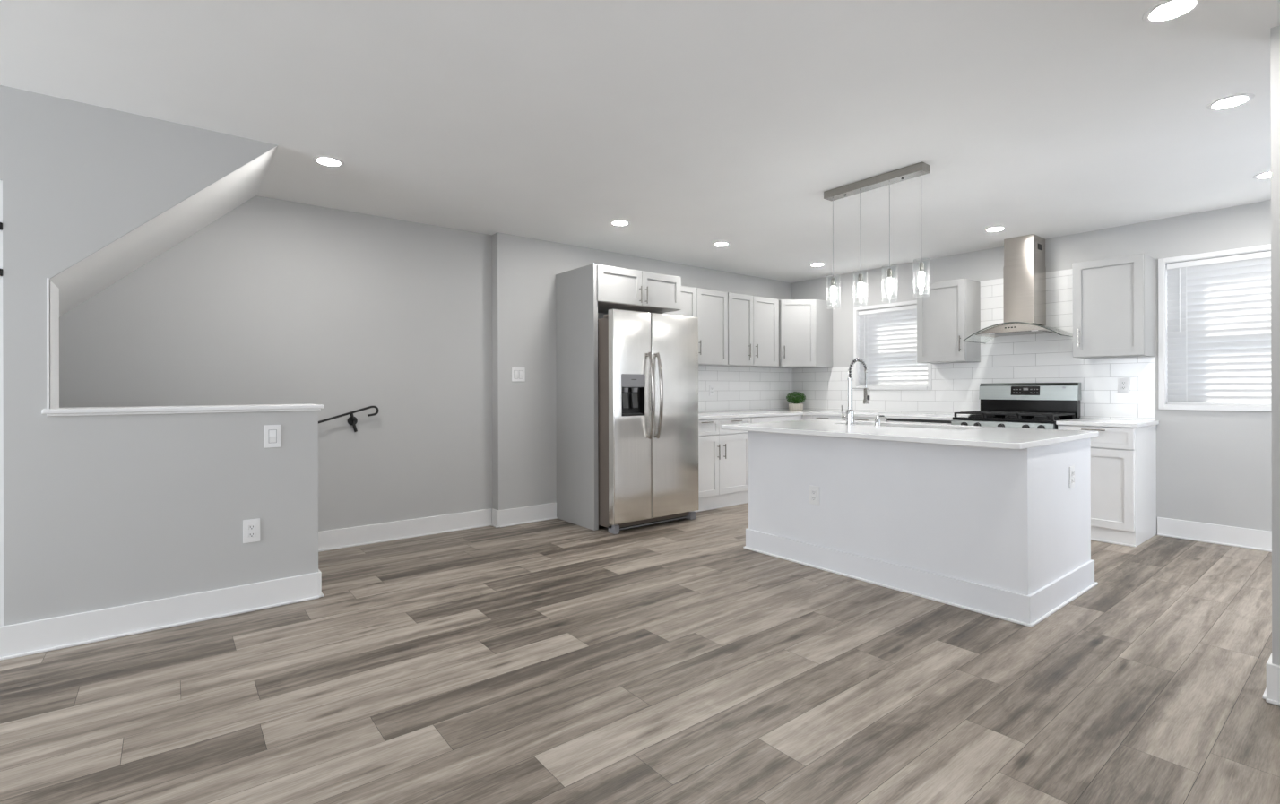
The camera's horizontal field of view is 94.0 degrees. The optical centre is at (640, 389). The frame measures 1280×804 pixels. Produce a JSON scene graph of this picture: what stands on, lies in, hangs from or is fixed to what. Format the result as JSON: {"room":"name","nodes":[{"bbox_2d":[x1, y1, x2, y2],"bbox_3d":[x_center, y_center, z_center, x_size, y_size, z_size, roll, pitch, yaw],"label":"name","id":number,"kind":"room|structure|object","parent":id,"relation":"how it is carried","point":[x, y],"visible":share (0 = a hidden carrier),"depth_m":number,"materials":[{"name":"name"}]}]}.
{"room":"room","nodes":[
{"label":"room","id":0,"kind":"room"},
{"bbox_2d":[0,85,318,625],"bbox_3d":[-3.650,-0.074,2.182,4.367,2.538,0.300,0,0,-38],"label":"wall","id":1,"kind":"structure","parent":0,"point":[100,512],"depth_m":2.87,"materials":[{"name":"grey paint"}]},
{"bbox_2d":[0,222,2,276],"bbox_3d":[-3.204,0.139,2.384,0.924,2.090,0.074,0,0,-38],"label":"hinge","id":2,"kind":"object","parent":1,"relation":"in","point":[1,223],"depth_m":2.64,"materials":[{"name":"black metal"}]},
{"bbox_2d":[0,180,3,626],"bbox_3d":[-3.234,0.134,2.409,0.942,2.120,0.118,0,0,-38],"label":"trim","id":3,"kind":"structure","parent":1,"relation":"attached to","point":[1,181],"depth_m":2.65,"materials":[{"name":"white paint"}]},
{"bbox_2d":[46,277,59,409],"bbox_3d":[-2.800,-0.207,2.850,0.008,0.600,0.304,0,0,-38],"label":"trim","id":4,"kind":"structure","parent":1,"relation":"attached to","point":[52,290],"depth_m":2.82,"materials":[{"name":"white paint"}]},
{"bbox_2d":[0,569,323,660],"bbox_3d":[-2.408,1.119,3.142,1.285,0.145,0.326,0,0,-38],"label":"baseboard","id":5,"kind":"structure","parent":1,"relation":"attached to","point":[47,635],"depth_m":2.94,"materials":[{"name":"white paint"}]},
{"bbox_2d":[49,145,277,288],"bbox_3d":[-2.447,-0.922,3.133,0.913,0.847,0.299,0,0,-38],"label":"trim","id":6,"kind":"structure","parent":1,"relation":"attached to","point":[119,245],"depth_m":3.09,"materials":[{"name":"white paint"}]},
{"bbox_2d":[41,404,323,416],"bbox_3d":[-2.364,0.107,3.193,1.149,0.032,0.340,0,0,-38],"label":"trim","id":7,"kind":"structure","parent":1,"relation":"attached to","point":[255,408],"depth_m":3.02,"materials":[{"name":"white paint"}]},
{"bbox_2d":[242,518,259,543],"bbox_3d":[-2.089,0.762,3.213,0.078,0.124,0.009,0,0,-38],"label":"wall outlet","id":8,"kind":"object","parent":1,"relation":"attached to","point":[251,527],"visible":1,"depth_m":3.21,"materials":[{"name":"white plastic"}]},
{"bbox_2d":[248,524,255,530],"bbox_3d":[-2.088,0.742,3.211,0.034,0.029,0.005,0,0,-38],"label":"socket","id":9,"kind":"object","parent":8,"relation":"attached to","point":[251,527],"depth_m":3.21,"materials":[{"name":"white plastic"}]},
{"bbox_2d":[248,531,255,537],"bbox_3d":[-2.088,0.782,3.211,0.034,0.029,0.005,0,0,-38],"label":"socket","id":10,"kind":"object","parent":8,"relation":"attached to","point":[251,534],"depth_m":3.21,"materials":[{"name":"white plastic"}]},
{"bbox_2d":[264,424,280,448],"bbox_3d":[-2.013,0.259,3.273,0.078,0.124,0.010,0,0,-38],"label":"light switch","id":11,"kind":"object","parent":1,"relation":"attached to","point":[272,432],"visible":1,"depth_m":3.27,"materials":[{"name":"white plastic"}]},
{"bbox_2d":[59,163,269,316],"bbox_3d":[-3.357,-0.241,3.107,2.374,2.204,0.789,0,0,-38],"label":"sloped soffit","id":12,"kind":"structure","parent":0,"point":[103,275],"depth_m":3.50,"materials":[{"name":"white paint"}]},
{"bbox_2d":[59,195,791,531],"bbox_3d":[-1.982,-0.078,4.737,10.150,2.538,0.305,0,0,-38],"label":"wall","id":13,"kind":"structure","parent":0,"point":[272,301],"depth_m":4.60,"materials":[{"name":"grey paint"}]},
{"bbox_2d":[318,406,378,432],"bbox_3d":[-2.633,0.353,4.132,1.552,0.451,0.071,0,0,-38],"label":"handrail","id":14,"kind":"object","parent":13,"relation":"attached to","point":[352,420],"visible":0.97,"depth_m":4.51,"materials":[{"name":"black metal"}]},
{"bbox_2d":[318,502,557,552],"bbox_3d":[-1.621,1.117,4.883,2.093,0.145,0.143,0,0,-38],"label":"baseboard","id":15,"kind":"structure","parent":13,"relation":"attached to","point":[330,540],"depth_m":4.88,"materials":[{"name":"white paint"}]},
{"bbox_2d":[511,367,525,381],"bbox_3d":[-1.070,-0.129,5.255,0.126,0.126,0.010,0,0,-38],"label":"light switch","id":16,"kind":"object","parent":13,"relation":"attached to","point":[518,374],"visible":1,"depth_m":5.25,"materials":[{"name":"white plastic"}]},
{"bbox_2d":[660,285,727,365],"bbox_3d":[0.486,-0.650,6.244,0.925,0.784,0.385,0,0,-38],"label":"upper cabinet","id":17,"kind":"object","parent":13,"relation":"attached to","point":[710,307],"visible":0.52,"depth_m":6.24,"materials":[{"name":"grey paint"}]},
{"bbox_2d":[709,384,714,396],"bbox_3d":[0.810,0.013,6.727,0.078,0.124,0.009,0,0,-38],"label":"wall outlet","id":18,"kind":"object","parent":13,"relation":"attached to","point":[711,386],"visible":1,"depth_m":6.72,"materials":[{"name":"white plastic"}]},
{"bbox_2d":[698,365,792,413],"bbox_3d":[0.978,0.001,6.871,2.442,0.522,0.008,0,0,-38],"label":"backsplash","id":19,"kind":"structure","parent":13,"relation":"attached to","point":[736,388],"depth_m":7.06,"materials":[{"name":"tile"}]},
{"bbox_2d":[711,292,778,367],"bbox_3d":[1.194,-0.652,6.802,0.866,0.784,0.385,0,0,-38],"label":"upper cabinet","id":20,"kind":"object","parent":13,"relation":"attached to","point":[753,321],"visible":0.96,"depth_m":6.66,"materials":[{"name":"grey paint"}]},
{"bbox_2d":[769,299,832,368],"bbox_3d":[1.869,-0.654,7.190,0.658,0.784,0.609,0,0,-38],"label":"upper cabinet","id":21,"kind":"object","parent":13,"relation":"attached to","point":[805,325],"visible":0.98,"depth_m":6.95,"materials":[{"name":"grey paint"}]},
{"bbox_2d":[0,502,1279,803],"bbox_3d":[-0.365,1.186,2.527,10.149,0.001,5.596,0,0,-38],"label":"floor","id":22,"kind":"structure","parent":0,"point":[1182,725],"depth_m":2.35,"materials":[{"name":"grey wood"}]},
{"bbox_2d":[555,263,681,530],"bbox_3d":[-0.181,0.064,5.532,0.974,2.242,0.676,0,0,-38],"label":"tall cabinet","id":23,"kind":"object","parent":22,"relation":"on","point":[583,292],"visible":0.98,"depth_m":5.24,"materials":[{"name":"grey paint"}]},
{"bbox_2d":[597,309,698,534],"bbox_3d":[-0.060,0.269,5.387,0.956,1.832,0.902,0,0,-38],"label":"refrigerator","id":24,"kind":"object","parent":22,"relation":"on","point":[648,362],"visible":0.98,"depth_m":5.02,"materials":[{"name":"metal"}]},
{"bbox_2d":[694,417,750,512],"bbox_3d":[0.595,0.739,6.148,0.962,0.889,0.664,0,0,-38],"label":"base cabinet","id":25,"kind":"object","parent":22,"relation":"on","point":[722,454],"visible":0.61,"depth_m":5.94,"materials":[{"name":"white paint"}]},
{"bbox_2d":[698,409,969,420],"bbox_3d":[1.678,0.275,5.965,2.464,0.030,2.278,0,0,-38],"label":"countertop","id":26,"kind":"structure","parent":25,"relation":"on","point":[779,412],"depth_m":6.25,"materials":[{"name":"white stone"}]},
{"bbox_2d":[786,391,805,410],"bbox_3d":[1.924,0.144,7.375,0.244,0.230,0.250,0,0,-38],"label":"potted plant","id":27,"kind":"object","parent":26,"relation":"on","point":[797,405],"visible":1,"depth_m":7.32,"materials":[{"name":"green plant"}]},
{"bbox_2d":[750,415,812,423],"bbox_3d":[1.583,0.736,6.882,1.494,0.889,0.734,0,0,-38],"label":"base cabinet","id":28,"kind":"object","parent":22,"relation":"on","point":[755,419],"visible":0.09,"depth_m":6.51,"materials":[{"name":"white paint"}]},
{"bbox_2d":[812,415,846,420],"bbox_3d":[2.274,0.734,6.677,0.666,0.889,0.440,0,0,-38],"label":"base cabinet","id":29,"kind":"object","parent":22,"relation":"on","point":[814,417],"visible":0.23,"depth_m":6.49,"materials":[{"name":"white paint"}]},
{"bbox_2d":[854,416,888,422],"bbox_3d":[2.552,0.733,6.324,0.666,0.889,0.455,0,0,-38],"label":"base cabinet","id":30,"kind":"object","parent":22,"relation":"on","point":[861,419],"visible":0.16,"depth_m":6.10,"materials":[{"name":"white paint"}]},
{"bbox_2d":[887,418,951,424],"bbox_3d":[2.889,0.734,5.886,0.658,0.886,0.637,0,0,-38],"label":"dishwasher","id":31,"kind":"object","parent":22,"relation":"on","point":[902,420],"visible":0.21,"depth_m":5.69,"materials":[{"name":"grey metal"}]},
{"bbox_2d":[743,431,1098,627],"bbox_3d":[1.762,0.735,4.018,1.047,0.890,1.891,0,0,-38],"label":"kitchen island","id":32,"kind":"object","parent":22,"relation":"on","point":[1000,533],"visible":1,"depth_m":3.42,"materials":[{"name":"white paint"}]},
{"bbox_2d":[809,484,819,505],"bbox_3d":[1.159,0.706,3.972,0.009,0.124,0.078,0,0,-38],"label":"wall outlet","id":33,"kind":"object","parent":32,"relation":"attached to","point":[814,490],"visible":1,"depth_m":3.97,"materials":[{"name":"white plastic"}]},
{"bbox_2d":[721,419,1098,449],"bbox_3d":[1.693,0.275,4.024,1.270,0.030,1.983,0,0,-38],"label":"island countertop","id":34,"kind":"structure","parent":32,"relation":"on","point":[1002,437],"depth_m":3.60,"materials":[{"name":"white stone"}]},
{"bbox_2d":[841,357,869,425],"bbox_3d":[1.596,0.015,4.371,0.236,0.491,0.102,0,0,-20],"label":"kitchen faucet","id":35,"kind":"object","parent":34,"relation":"on","point":[850,412],"visible":0.99,"depth_m":4.32,"materials":[{"name":"silver metal"}]},
{"bbox_2d":[873,415,884,426],"bbox_3d":[1.675,0.218,4.171,0.106,0.083,0.048,0,0,-38],"label":"soap dispenser","id":36,"kind":"object","parent":34,"relation":"on","point":[877,420],"visible":0.99,"depth_m":4.14,"materials":[{"name":"silver metal"}]},
{"bbox_2d":[1069,465,1074,488],"bbox_3d":[2.451,0.498,3.386,0.078,0.124,0.009,0,0,-38],"label":"wall outlet","id":37,"kind":"object","parent":32,"relation":"attached to","point":[1071,468],"visible":1,"depth_m":3.38,"materials":[{"name":"white plastic"}]},
{"bbox_2d":[951,382,1081,429],"bbox_3d":[3.307,0.560,5.285,0.748,1.232,0.796,0,0,-38],"label":"gas range","id":38,"kind":"object","parent":22,"relation":"on","point":[1025,405],"visible":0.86,"depth_m":5.32,"materials":[{"name":"grey metal"}]},
{"bbox_2d":[952,415,1080,423],"bbox_3d":[3.332,0.264,5.305,0.650,0.024,0.792,0,0,-38],"label":"cooktop","id":39,"kind":"object","parent":38,"relation":"in","point":[965,419],"depth_m":5.16,"materials":[{"name":"black metal"}]},
{"bbox_2d":[1057,424,1156,546],"bbox_3d":[3.750,0.730,4.804,0.666,0.889,0.492,0,0,-38],"label":"base cabinet","id":40,"kind":"object","parent":22,"relation":"on","point":[1123,460],"visible":0.53,"depth_m":4.55,"materials":[{"name":"white paint"}]},
{"bbox_2d":[1055,418,1158,427],"bbox_3d":[3.757,0.270,4.800,0.642,0.030,0.514,0,0,-38],"label":"countertop","id":41,"kind":"structure","parent":40,"relation":"on","point":[1097,422],"depth_m":4.67,"materials":[{"name":"white stone"}]},
{"bbox_2d":[0,0,1279,283],"bbox_3d":[-0.356,-1.427,2.587,10.250,0.150,5.700,0,0,-38],"label":"ceiling","id":42,"kind":"structure","parent":0,"point":[696,125],"depth_m":2.87,"materials":[{"name":"white paint"}]},
{"bbox_2d":[312,155,344,166],"bbox_3d":[-1.841,-1.345,3.533,0.164,0.006,0.164,0,0,-38],"label":"recessed light","id":43,"kind":"object","parent":42,"relation":"in","point":[330,161],"visible":1,"depth_m":3.53,"materials":[{"name":"white paint"}]},
{"bbox_2d":[317,157,339,165],"bbox_3d":[-1.841,-1.346,3.533,0.119,0.003,0.119,0,0,-34],"label":"diffuser","id":44,"kind":"object","parent":43,"relation":"attached to","point":[325,161],"depth_m":3.53,"materials":[{"name":"white plastic"}]},
{"bbox_2d":[609,219,630,225],"bbox_3d":[-0.163,-1.349,4.855,0.164,0.006,0.164,0,0,-38],"label":"recessed light","id":45,"kind":"object","parent":42,"relation":"in","point":[619,222],"visible":1,"depth_m":4.84,"materials":[{"name":"white paint"}]},
{"bbox_2d":[613,221,627,224],"bbox_3d":[-0.163,-1.350,4.855,0.119,0.003,0.119,0,0,-34],"label":"diffuser","id":46,"kind":"object","parent":45,"relation":"attached to","point":[614,222],"depth_m":4.85,"materials":[{"name":"white plastic"}]},
{"bbox_2d":[711,242,729,246],"bbox_3d":[0.755,-1.352,5.569,0.164,0.006,0.164,0,0,-38],"label":"recessed light","id":47,"kind":"object","parent":42,"relation":"in","point":[717,244],"visible":1,"depth_m":5.57,"materials":[{"name":"white paint"}]},
{"bbox_2d":[714,242,726,245],"bbox_3d":[0.755,-1.353,5.569,0.119,0.003,0.119,0,0,-7],"label":"diffuser","id":48,"kind":"object","parent":47,"relation":"attached to","point":[715,244],"depth_m":5.57,"materials":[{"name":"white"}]},
{"bbox_2d":[809,262,825,266],"bbox_3d":[1.932,-1.355,6.502,0.164,0.006,0.164,0,0,-38],"label":"recessed light","id":49,"kind":"object","parent":42,"relation":"in","point":[816,263],"visible":1,"depth_m":6.50,"materials":[{"name":"white paint"}]},
{"bbox_2d":[823,162,929,307],"bbox_3d":[1.513,-0.954,3.853,0.093,0.805,0.703,0,0,-38],"label":"pendant light","id":50,"kind":"object","parent":42,"relation":"hanging from","point":[921,168],"visible":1,"depth_m":3.79,"materials":[{"name":"silver metal"}]},
{"bbox_2d":[830,277,835,286],"bbox_3d":[1.324,-0.733,4.093,0.029,0.061,0.029,0,0,-38],"label":"socket","id":51,"kind":"object","parent":50,"relation":"attached to","point":[833,281],"depth_m":4.08,"materials":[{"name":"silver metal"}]},
{"bbox_2d":[857,273,863,283],"bbox_3d":[1.452,-0.731,3.931,0.029,0.061,0.029,0,0,-38],"label":"socket","id":52,"kind":"object","parent":50,"relation":"attached to","point":[860,277],"depth_m":3.92,"materials":[{"name":"silver metal"}]},
{"bbox_2d":[887,268,891,277],"bbox_3d":[1.577,-0.733,3.773,0.029,0.061,0.029,0,0,-38],"label":"socket","id":53,"kind":"object","parent":50,"relation":"attached to","point":[889,271],"depth_m":3.76,"materials":[{"name":"silver metal"}]},
{"bbox_2d":[918,261,924,272],"bbox_3d":[1.702,-0.738,3.613,0.029,0.061,0.029,0,0,-38],"label":"socket","id":54,"kind":"object","parent":50,"relation":"attached to","point":[921,265],"depth_m":3.60,"materials":[{"name":"silver metal"}]},
{"bbox_2d":[984,225,1006,231],"bbox_3d":[3.015,-1.358,5.072,0.164,0.006,0.164,0,0,-38],"label":"recessed light","id":55,"kind":"object","parent":42,"relation":"in","point":[1000,228],"visible":1,"depth_m":5.06,"materials":[{"name":"white paint"}]},
{"bbox_2d":[986,227,1003,231],"bbox_3d":[3.015,-1.359,5.072,0.119,0.003,0.119,0,0,2],"label":"diffuser","id":56,"kind":"object","parent":55,"relation":"attached to","point":[989,229],"depth_m":5.06,"materials":[{"name":"white plastic"}]},
{"bbox_2d":[1141,0,1203,23],"bbox_3d":[1.900,-1.355,2.132,0.164,0.006,0.164,0,0,-38],"label":"recessed light","id":57,"kind":"object","parent":42,"relation":"in","point":[1167,10],"visible":1,"depth_m":2.14,"materials":[{"name":"white paint"}]},
{"bbox_2d":[1150,0,1194,19],"bbox_3d":[1.900,-1.356,2.132,0.119,0.003,0.119,0,0,-43],"label":"diffuser","id":58,"kind":"object","parent":57,"relation":"attached to","point":[1171,9],"depth_m":2.13,"materials":[{"name":"white plastic"}]},
{"bbox_2d":[1206,93,1254,110],"bbox_3d":[2.793,-1.357,2.828,0.164,0.006,0.164,0,0,-38],"label":"recessed light","id":59,"kind":"object","parent":42,"relation":"in","point":[1233,100],"visible":1,"depth_m":2.82,"materials":[{"name":"white paint"}]},
{"bbox_2d":[1212,96,1247,108],"bbox_3d":[2.793,-1.359,2.828,0.119,0.003,0.119,0,0,-7],"label":"diffuser","id":60,"kind":"object","parent":59,"relation":"attached to","point":[1228,102],"depth_m":2.83,"materials":[{"name":"white plastic"}]},
{"bbox_2d":[1253,171,1271,179],"bbox_3d":[4.000,-1.361,3.786,0.164,0.006,0.164,0,0,-38],"label":"recessed light","id":61,"kind":"object","parent":42,"relation":"in","point":[1265,175],"visible":0.73,"depth_m":3.81,"materials":[{"name":"white paint"}]},
{"bbox_2d":[1257,172,1271,177],"bbox_3d":[4.000,-1.362,3.786,0.119,0.003,0.119,0,0,-43],"label":"diffuser","id":62,"kind":"object","parent":61,"relation":"attached to","point":[1265,174],"depth_m":3.80,"materials":[{"name":"white plastic"}]},
{"bbox_2d":[791,199,1271,535],"bbox_3d":[3.689,-0.094,5.578,0.200,2.538,5.395,0,0,-38],"label":"wall","id":63,"kind":"structure","parent":0,"point":[1215,467],"depth_m":4.70,"materials":[{"name":"grey paint"}]},
{"bbox_2d":[853,300,932,389],"bbox_3d":[2.835,-0.470,6.641,0.224,0.953,0.902,0,0,-38],"label":"window","id":64,"kind":"structure","parent":63,"relation":"in","point":[856,317],"depth_m":6.75,"materials":[{"name":"white plastic"}]},
{"bbox_2d":[858,304,927,386],"bbox_3d":[2.788,-0.470,6.603,0.060,0.865,0.806,0,0,-38],"label":"window blind","id":65,"kind":"object","parent":64,"relation":"attached to","point":[887,337],"visible":0.74,"depth_m":6.62,"materials":[{"name":"white plastic"}]},
{"bbox_2d":[916,278,980,363],"bbox_3d":[3.047,-0.657,5.918,0.385,0.782,0.462,0,0,-38],"label":"upper cabinet","id":66,"kind":"object","parent":63,"relation":"attached to","point":[948,312],"visible":1,"depth_m":5.80,"materials":[{"name":"grey paint"}]},
{"bbox_2d":[791,268,1155,420],"bbox_3d":[3.045,-0.400,6.225,0.008,1.312,3.582,0,0,-38],"label":"backsplash","id":67,"kind":"structure","parent":63,"relation":"attached to","point":[1040,358],"depth_m":5.61,"materials":[{"name":"tile"}]},
{"bbox_2d":[962,233,1072,343],"bbox_3d":[3.411,-0.902,5.363,0.482,0.919,0.778,0,0,-38],"label":"range hood","id":68,"kind":"object","parent":63,"relation":"attached to","point":[1024,269],"visible":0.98,"depth_m":5.32,"materials":[{"name":"metal"}]},
{"bbox_2d":[1072,253,1155,358],"bbox_3d":[3.863,-0.656,4.883,0.385,0.787,0.466,0,0,-38],"label":"upper cabinet","id":69,"kind":"object","parent":63,"relation":"attached to","point":[1114,298],"visible":1,"depth_m":4.76,"materials":[{"name":"grey paint"}]},
{"bbox_2d":[1117,378,1129,392],"bbox_3d":[4.025,-0.031,4.969,0.009,0.124,0.078,0,0,-38],"label":"wall outlet","id":70,"kind":"object","parent":63,"relation":"attached to","point":[1123,384],"visible":1,"depth_m":4.97,"materials":[{"name":"white plastic"}]},
{"bbox_2d":[1158,243,1271,411],"bbox_3d":[4.527,-0.443,4.494,0.224,1.208,0.927,0,0,-38],"label":"window","id":71,"kind":"structure","parent":63,"relation":"in","point":[1163,393],"depth_m":4.77,"materials":[{"name":"white plastic"}]},
{"bbox_2d":[1167,250,1271,405],"bbox_3d":[4.479,-0.443,4.457,0.060,1.120,0.831,0,0,-38],"label":"window blind","id":72,"kind":"object","parent":71,"relation":"attached to","point":[1219,308],"visible":1,"depth_m":4.54,"materials":[{"name":"white plastic"}]},
{"bbox_2d":[1157,517,1271,552],"bbox_3d":[4.670,1.099,4.155,0.026,0.145,1.650,0,0,-38],"label":"baseboard","id":73,"kind":"structure","parent":63,"relation":"attached to","point":[1258,540],"depth_m":4.53,"materials":[{"name":"white paint"}]},
{"bbox_2d":[1270,25,1279,665],"bbox_3d":[2.664,-0.091,2.001,0.138,2.538,0.745,0,0,-38],"label":"wall","id":74,"kind":"structure","parent":0,"point":[1275,32],"depth_m":2.24,"materials":[{"name":"grey paint"}]},
{"bbox_3d":[1.405,-0.088,0.439,10.150,2.538,0.150,0,0,-38],"label":"wall","id":75,"kind":"structure","parent":0,"visible":0},
{"bbox_2d":[1262,652,1279,706],"bbox_3d":[-0.075,1.113,-0.143,7.100,0.145,0.771,0,0,-38],"label":"baseboard","id":76,"kind":"structure","parent":75,"relation":"attached to","point":[1271,694],"depth_m":2.24,"materials":[{"name":"white paint"}]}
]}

